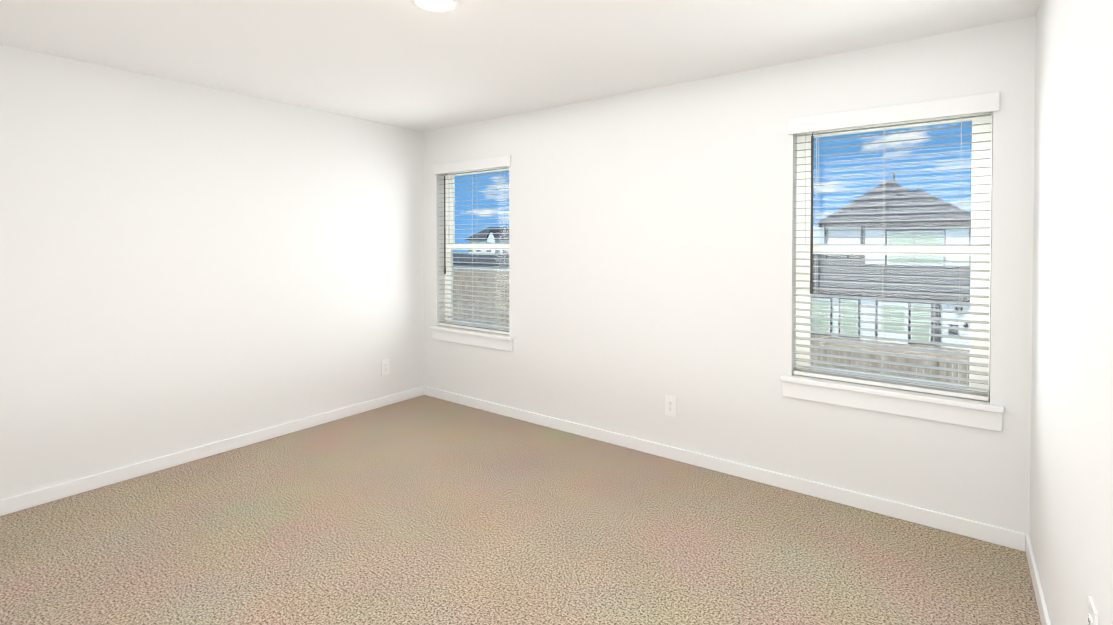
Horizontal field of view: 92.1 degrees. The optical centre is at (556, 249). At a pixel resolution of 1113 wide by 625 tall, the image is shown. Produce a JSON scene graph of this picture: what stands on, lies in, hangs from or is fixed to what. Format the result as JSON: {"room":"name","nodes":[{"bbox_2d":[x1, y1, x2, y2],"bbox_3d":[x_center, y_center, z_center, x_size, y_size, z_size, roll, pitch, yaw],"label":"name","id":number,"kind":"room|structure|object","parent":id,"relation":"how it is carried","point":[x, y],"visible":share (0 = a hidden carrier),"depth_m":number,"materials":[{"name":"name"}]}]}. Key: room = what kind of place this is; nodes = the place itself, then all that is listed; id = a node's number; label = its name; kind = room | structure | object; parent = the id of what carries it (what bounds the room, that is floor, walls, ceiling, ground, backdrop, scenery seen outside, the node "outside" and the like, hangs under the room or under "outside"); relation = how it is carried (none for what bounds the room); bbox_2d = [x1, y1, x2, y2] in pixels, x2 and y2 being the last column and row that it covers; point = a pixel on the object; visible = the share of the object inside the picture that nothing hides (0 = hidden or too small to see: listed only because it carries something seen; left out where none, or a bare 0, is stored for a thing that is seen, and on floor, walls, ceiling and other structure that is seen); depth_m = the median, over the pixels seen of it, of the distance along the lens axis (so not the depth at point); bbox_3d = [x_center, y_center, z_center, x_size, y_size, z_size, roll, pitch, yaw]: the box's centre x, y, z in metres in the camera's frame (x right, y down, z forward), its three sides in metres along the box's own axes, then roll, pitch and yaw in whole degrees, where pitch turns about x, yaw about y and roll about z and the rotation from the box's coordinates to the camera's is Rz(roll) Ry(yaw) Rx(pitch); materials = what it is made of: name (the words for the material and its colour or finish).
{"room":"empty bedroom","nodes":[
{"label":"empty bedroom","id":0,"kind":"room"},
{"bbox_2d":[0,44,423,499],"bbox_3d":[-2.634,0.143,3.239,0.160,2.700,4.470,1,1,37],"label":"wall","id":1,"kind":"structure","parent":0,"point":[184,266],"depth_m":3.43,"materials":[{"name":"white paint"}]},
{"bbox_2d":[0,386,423,515],"bbox_3d":[-2.516,1.332,3.268,0.014,0.082,4.310,1,1,37],"label":"baseboard","id":2,"kind":"structure","parent":1,"relation":"attached to","point":[46,495],"depth_m":3.43,"materials":[{"name":"white wood"}]},
{"bbox_2d":[381,359,388,375],"bbox_3d":[-1.483,1.018,4.649,0.010,0.132,0.080,1,1,37],"label":"electrical outlet","id":3,"kind":"object","parent":1,"relation":"attached to","point":[385,367],"visible":1,"depth_m":4.64,"materials":[{"name":"white plastic"}]},
{"bbox_2d":[0,0,1040,131],"bbox_3d":[-0.824,-1.119,1.967,4.562,0.140,4.630,1,1,37],"label":"ceiling","id":4,"kind":"structure","parent":0,"point":[408,64],"depth_m":2.73,"materials":[{"name":"white paint"}]},
{"bbox_2d":[412,0,458,12],"bbox_3d":[-0.514,-1.048,2.276,0.196,0.009,0.196,1,1,37],"label":"recessed light","id":5,"kind":"object","parent":4,"relation":"in","point":[439,6],"visible":1,"depth_m":2.30,"materials":[{"name":"white"}]},
{"bbox_2d":[0,395,1041,624],"bbox_3d":[-0.824,1.451,2.003,4.562,0.120,4.630,1,1,37],"label":"floor","id":6,"kind":"structure","parent":0,"point":[424,510],"depth_m":2.51,"materials":[{"name":"carpet"}]},
{"bbox_2d":[423,16,1035,533],"bbox_3d":[0.515,0.136,3.775,4.562,2.700,0.160,1,1,37],"label":"wall","id":7,"kind":"structure","parent":0,"point":[651,248],"depth_m":3.31,"materials":[{"name":"white paint"}]},
{"bbox_2d":[433,155,510,174],"bbox_3d":[-0.742,-0.720,4.590,0.927,0.088,0.020,1,1,37],"label":"valance","id":8,"kind":"object","parent":7,"relation":"attached to","point":[483,163],"visible":1,"depth_m":4.55,"materials":[{"name":"white paint"}]},
{"bbox_2d":[430,325,513,340],"bbox_3d":[-0.721,0.712,4.639,0.983,0.028,0.135,1,1,37],"label":"sill","id":9,"kind":"structure","parent":7,"relation":"attached to","point":[477,333],"depth_m":4.57,"materials":[{"name":"white wood"}]},
{"bbox_2d":[432,329,512,351],"bbox_3d":[-0.741,0.773,4.613,0.971,0.092,0.017,1,1,37],"label":"apron","id":10,"kind":"object","parent":7,"relation":"attached to","point":[493,343],"visible":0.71,"depth_m":4.58,"materials":[{"name":"white wood"}]},
{"bbox_2d":[445,166,508,330],"bbox_3d":[-0.660,-0.011,4.710,0.883,1.473,0.062,1,1,37],"label":"window","id":11,"kind":"structure","parent":7,"relation":"in","point":[450,238],"depth_m":4.91,"materials":[{"name":"white plastic"}]},
{"bbox_2d":[439,167,508,334],"bbox_3d":[-0.713,-0.026,4.639,0.871,1.437,0.074,1,1,37],"label":"window blind","id":12,"kind":"object","parent":11,"relation":"attached to","point":[466,326],"visible":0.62,"depth_m":4.63,"materials":[{"name":"white plastic"}]},
{"bbox_2d":[665,395,676,416],"bbox_3d":[0.746,1.022,3.508,0.080,0.132,0.010,1,1,37],"label":"outlet","id":13,"kind":"object","parent":7,"relation":"attached to","point":[670,405],"visible":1,"depth_m":3.50,"materials":[{"name":"white plastic"}]},
{"bbox_2d":[424,386,1025,551],"bbox_3d":[0.463,1.325,3.722,4.214,0.082,0.014,1,1,37],"label":"baseboard","id":14,"kind":"structure","parent":7,"relation":"attached to","point":[1016,540],"depth_m":3.11,"materials":[{"name":"white wood"}]},
{"bbox_2d":[780,374,1003,412],"bbox_3d":[1.710,0.738,2.821,0.983,0.028,0.135,1,1,37],"label":"sill","id":15,"kind":"structure","parent":7,"relation":"attached to","point":[913,395],"depth_m":2.74,"materials":[{"name":"white wood"}]},
{"bbox_2d":[783,381,1001,431],"bbox_3d":[1.690,0.799,2.794,0.971,0.092,0.017,1,1,37],"label":"apron","id":16,"kind":"object","parent":7,"relation":"attached to","point":[982,419],"visible":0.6,"depth_m":2.74,"materials":[{"name":"white wood"}]},
{"bbox_2d":[796,112,991,398],"bbox_3d":[1.771,0.015,2.892,0.883,1.473,0.062,1,1,37],"label":"window","id":17,"kind":"structure","parent":7,"relation":"in","point":[974,206],"depth_m":2.77,"materials":[{"name":"white plastic"}]},
{"bbox_2d":[793,114,990,400],"bbox_3d":[1.718,0.000,2.820,0.871,1.437,0.074,1,1,37],"label":"window blind","id":18,"kind":"object","parent":17,"relation":"attached to","point":[948,392],"visible":0.88,"depth_m":2.80,"materials":[{"name":"white plastic"}]},
{"bbox_2d":[788,92,999,134],"bbox_3d":[1.689,-0.694,2.772,0.927,0.088,0.020,1,1,37],"label":"valance","id":19,"kind":"object","parent":7,"relation":"attached to","point":[962,105],"visible":1,"depth_m":2.72,"materials":[{"name":"white paint"}]},
{"bbox_2d":[1029,0,1112,624],"bbox_3d":[0.891,0.181,0.603,0.160,2.700,4.470,1,1,37],"label":"wall","id":20,"kind":"structure","parent":0,"point":[1071,497],"depth_m":1.58,"materials":[{"name":"white paint"}]},
{"bbox_2d":[1025,534,1050,624],"bbox_3d":[1.630,1.354,1.753,0.014,0.082,1.770,1,1,37],"label":"baseboard","id":21,"kind":"structure","parent":20,"relation":"attached to","point":[1040,599],"depth_m":2.12,"materials":[{"name":"white"}]},
{"bbox_2d":[1088,596,1097,624],"bbox_3d":[1.305,0.931,1.309,0.010,0.132,0.080,1,1,37],"label":"electrical outlet","id":22,"kind":"object","parent":20,"relation":"attached to","point":[1092,616],"visible":1,"depth_m":1.30,"materials":[{"name":"white plastic"}]},
{"label":"outside","id":23,"kind":"structure","parent":0,"visible":0},
{"label":"ground","id":24,"kind":"structure","parent":23,"visible":0},
{"bbox_2d":[453,226,508,270],"bbox_3d":[-1.780,-0.472,59.826,30.296,8.065,24.000,1,1,37],"label":"houses","id":25,"kind":"structure","parent":24,"relation":"on","point":[485,232],"depth_m":53.78,"materials":[{"name":"grey"}]},
{"bbox_2d":[453,268,968,384],"bbox_3d":[-10.752,2.826,38.959,84.096,2.070,16.500,1,1,37],"label":"fence","id":26,"kind":"object","parent":24,"relation":"on","point":[903,360],"depth_m":14.78,"materials":[{"name":"grey wood"}]},
{"bbox_2d":[811,172,970,382],"bbox_3d":[13.985,0.367,23.657,20.000,7.426,13.050,1,1,37],"label":"house","id":27,"kind":"structure","parent":24,"relation":"on","point":[927,224],"depth_m":19.04,"materials":[{"name":"grey"}]}
]}

